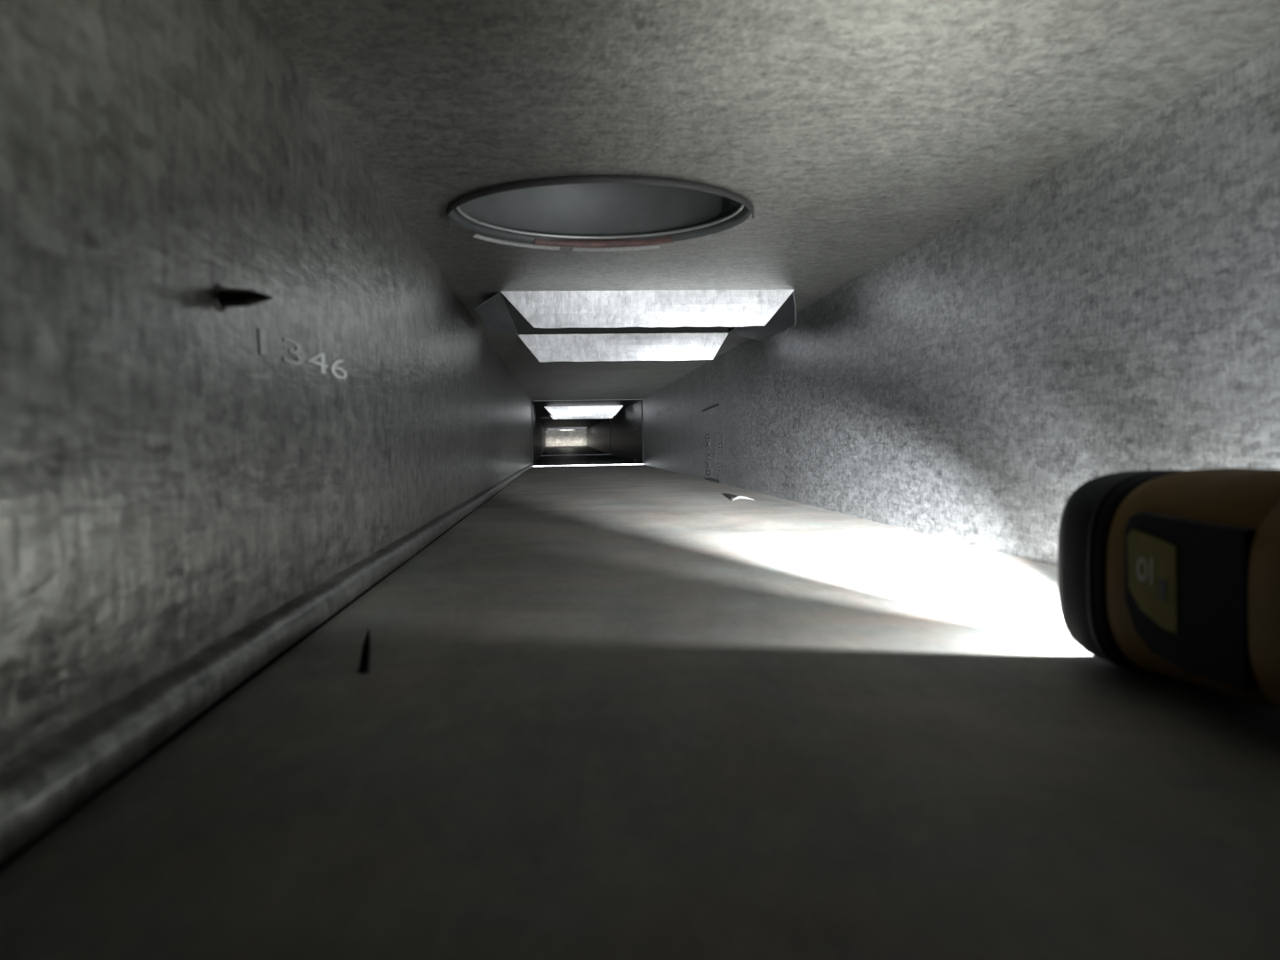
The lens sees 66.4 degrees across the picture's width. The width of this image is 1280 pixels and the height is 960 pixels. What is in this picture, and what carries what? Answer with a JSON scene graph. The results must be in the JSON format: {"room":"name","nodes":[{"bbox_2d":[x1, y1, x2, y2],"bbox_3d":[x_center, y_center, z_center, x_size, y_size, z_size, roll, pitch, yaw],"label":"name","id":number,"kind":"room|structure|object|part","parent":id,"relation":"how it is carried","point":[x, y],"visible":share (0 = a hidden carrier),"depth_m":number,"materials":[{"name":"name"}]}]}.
{"room":"air duct interior","nodes":[
{"label":"air duct interior","id":0,"kind":"room"},
{"bbox_2d":[0,0,545,765],"bbox_3d":[-0.627,-0.257,5.763,0.061,0.298,12.500,-1,2,-5],"label":"wall","id":1,"kind":"structure","parent":0,"point":[177,470],"depth_m":0.36,"materials":[{"name":"grey concrete"}]},
{"bbox_2d":[212,283,273,311],"bbox_3d":[-0.156,-0.072,0.389,0.021,0.011,0.016,-1,1,-6],"label":"screw tip","id":2,"kind":"object","parent":1,"relation":"attached to","point":[223,298],"visible":1,"depth_m":0.39,"materials":[{"name":"black metal"}]},
{"bbox_2d":[0,464,533,863],"bbox_3d":[-0.295,0.015,1.985,0.018,0.026,4.900,-1,2,-5],"label":"pipe","id":3,"kind":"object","parent":1,"relation":"attached to","point":[44,783],"depth_m":0.32,"materials":[{"name":"grey metal"}]},
{"bbox_2d":[545,429,586,446],"bbox_3d":[-0.904,-0.513,11.983,0.523,0.236,0.044,-1,2,-5],"label":"wall","id":4,"kind":"structure","parent":0,"point":[553,437],"depth_m":11.97,"materials":[{"name":"grey concrete"}]},
{"bbox_2d":[541,445,608,455],"bbox_3d":[-0.683,-0.298,9.597,0.552,0.064,4.850,-1,2,-5],"label":"floor","id":5,"kind":"structure","parent":0,"point":[584,449],"depth_m":8.89,"materials":[{"name":"grey concrete"}]},
{"bbox_2d":[0,455,1279,959],"bbox_3d":[-0.160,-0.034,3.374,0.525,0.019,7.650,-1,2,-5],"label":"floor","id":6,"kind":"structure","parent":0,"point":[609,712],"depth_m":0.29,"materials":[{"name":"grey concrete"}]},
{"bbox_2d":[355,629,371,672],"bbox_3d":[-0.121,0.075,0.429,0.007,0.019,0.010,-1,2,3],"label":"screw tip","id":7,"kind":"object","parent":6,"relation":"on","point":[364,660],"visible":1,"depth_m":0.43,"materials":[{"name":"black metal"}]},
{"bbox_2d":[539,417,610,455],"bbox_3d":[-0.473,-0.322,7.178,0.515,0.281,0.024,-1,2,-5],"label":"joint","id":8,"kind":"object","parent":6,"relation":"on","point":[540,418],"visible":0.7,"depth_m":7.18,"materials":[{"name":"metal"}]},
{"bbox_2d":[530,399,643,466],"bbox_3d":[-0.238,-0.214,4.440,0.504,0.298,0.024,-1,2,-5],"label":"joint","id":9,"kind":"object","parent":6,"relation":"on","point":[613,399],"visible":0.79,"depth_m":4.43,"materials":[{"name":"metal"}]},
{"bbox_2d":[732,496,754,500],"bbox_3d":[0.171,0.030,1.632,0.037,0.006,0.026,-1,2,-5],"label":"metal sliver","id":10,"kind":"object","parent":6,"relation":"on","point":[738,497],"visible":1,"depth_m":1.64,"materials":[{"name":"metal"}]},
{"bbox_2d":[1057,468,1279,708],"bbox_3d":[0.230,0.040,0.297,0.086,0.085,0.272,-1,2,-5],"label":"work light","id":11,"kind":"object","parent":6,"relation":"on","point":[1175,574],"visible":1,"depth_m":0.34,"materials":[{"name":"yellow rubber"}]},
{"bbox_3d":[0.184,0.036,0.351,0.001,0.034,0.030,-1,2,-5],"label":"label plate","id":12,"kind":"part","parent":11,"relation":"part of","materials":[{"name":"yellow plastic"}]},
{"bbox_3d":[0.188,0.039,0.336,0.005,0.053,0.066,-1,2,-5],"label":"panel","id":13,"kind":"part","parent":11,"relation":"part of","materials":[{"name":"black plastic"}]},
{"bbox_3d":[0.233,0.043,0.261,0.086,0.079,0.090,-1,2,-5],"label":"handle","id":14,"kind":"part","parent":11,"relation":"part of","materials":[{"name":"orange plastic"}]},
{"bbox_2d":[250,0,1279,430],"bbox_3d":[-0.377,-0.400,5.778,0.562,0.026,12.500,-1,2,-5],"label":"ceiling","id":15,"kind":"structure","parent":0,"point":[855,133],"depth_m":0.59,"materials":[{"name":"grey concrete"}]},
{"bbox_2d":[546,426,586,431],"bbox_3d":[-0.806,-0.669,10.703,0.449,0.246,0.512,-1,2,-5],"label":"rectangular takeoff","id":16,"kind":"object","parent":15,"relation":"attached to","point":[578,428],"visible":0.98,"depth_m":10.46,"materials":[{"name":"metal"}]},
{"bbox_2d":[544,405,623,419],"bbox_3d":[-0.318,-0.483,5.409,0.427,0.274,0.532,-1,2,-5],"label":"rectangular takeoff","id":17,"kind":"object","parent":15,"relation":"attached to","point":[556,412],"visible":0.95,"depth_m":5.16,"materials":[{"name":"metal"}]},
{"bbox_2d":[446,174,753,251],"bbox_3d":[-0.036,-0.309,0.859,0.266,0.166,0.271,-1,2,-5],"label":"round collar","id":18,"kind":"object","parent":15,"relation":"attached to","point":[606,212],"visible":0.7,"depth_m":0.96,"materials":[{"name":"metal"}]},
{"bbox_2d":[474,206,796,361],"bbox_3d":[-0.023,-0.344,1.537,0.431,0.270,0.532,-1,2,-5],"label":"rectangular takeoff","id":19,"kind":"object","parent":15,"relation":"hanging from","point":[756,315],"visible":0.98,"depth_m":1.29,"materials":[{"name":"metal"}]},
{"bbox_2d":[586,40,1279,566],"bbox_3d":[-0.118,-0.267,5.803,0.076,0.298,12.500,-1,2,-5],"label":"wall","id":20,"kind":"structure","parent":0,"point":[1116,309],"depth_m":0.76,"materials":[{"name":"grey concrete"}]},
{"bbox_2d":[705,433,711,475],"bbox_3d":[0.173,-0.065,2.482,0.001,0.106,0.080,-1,2,-5],"label":"print","id":21,"kind":"object","parent":20,"relation":"attached to","point":[708,436],"depth_m":2.48}
]}

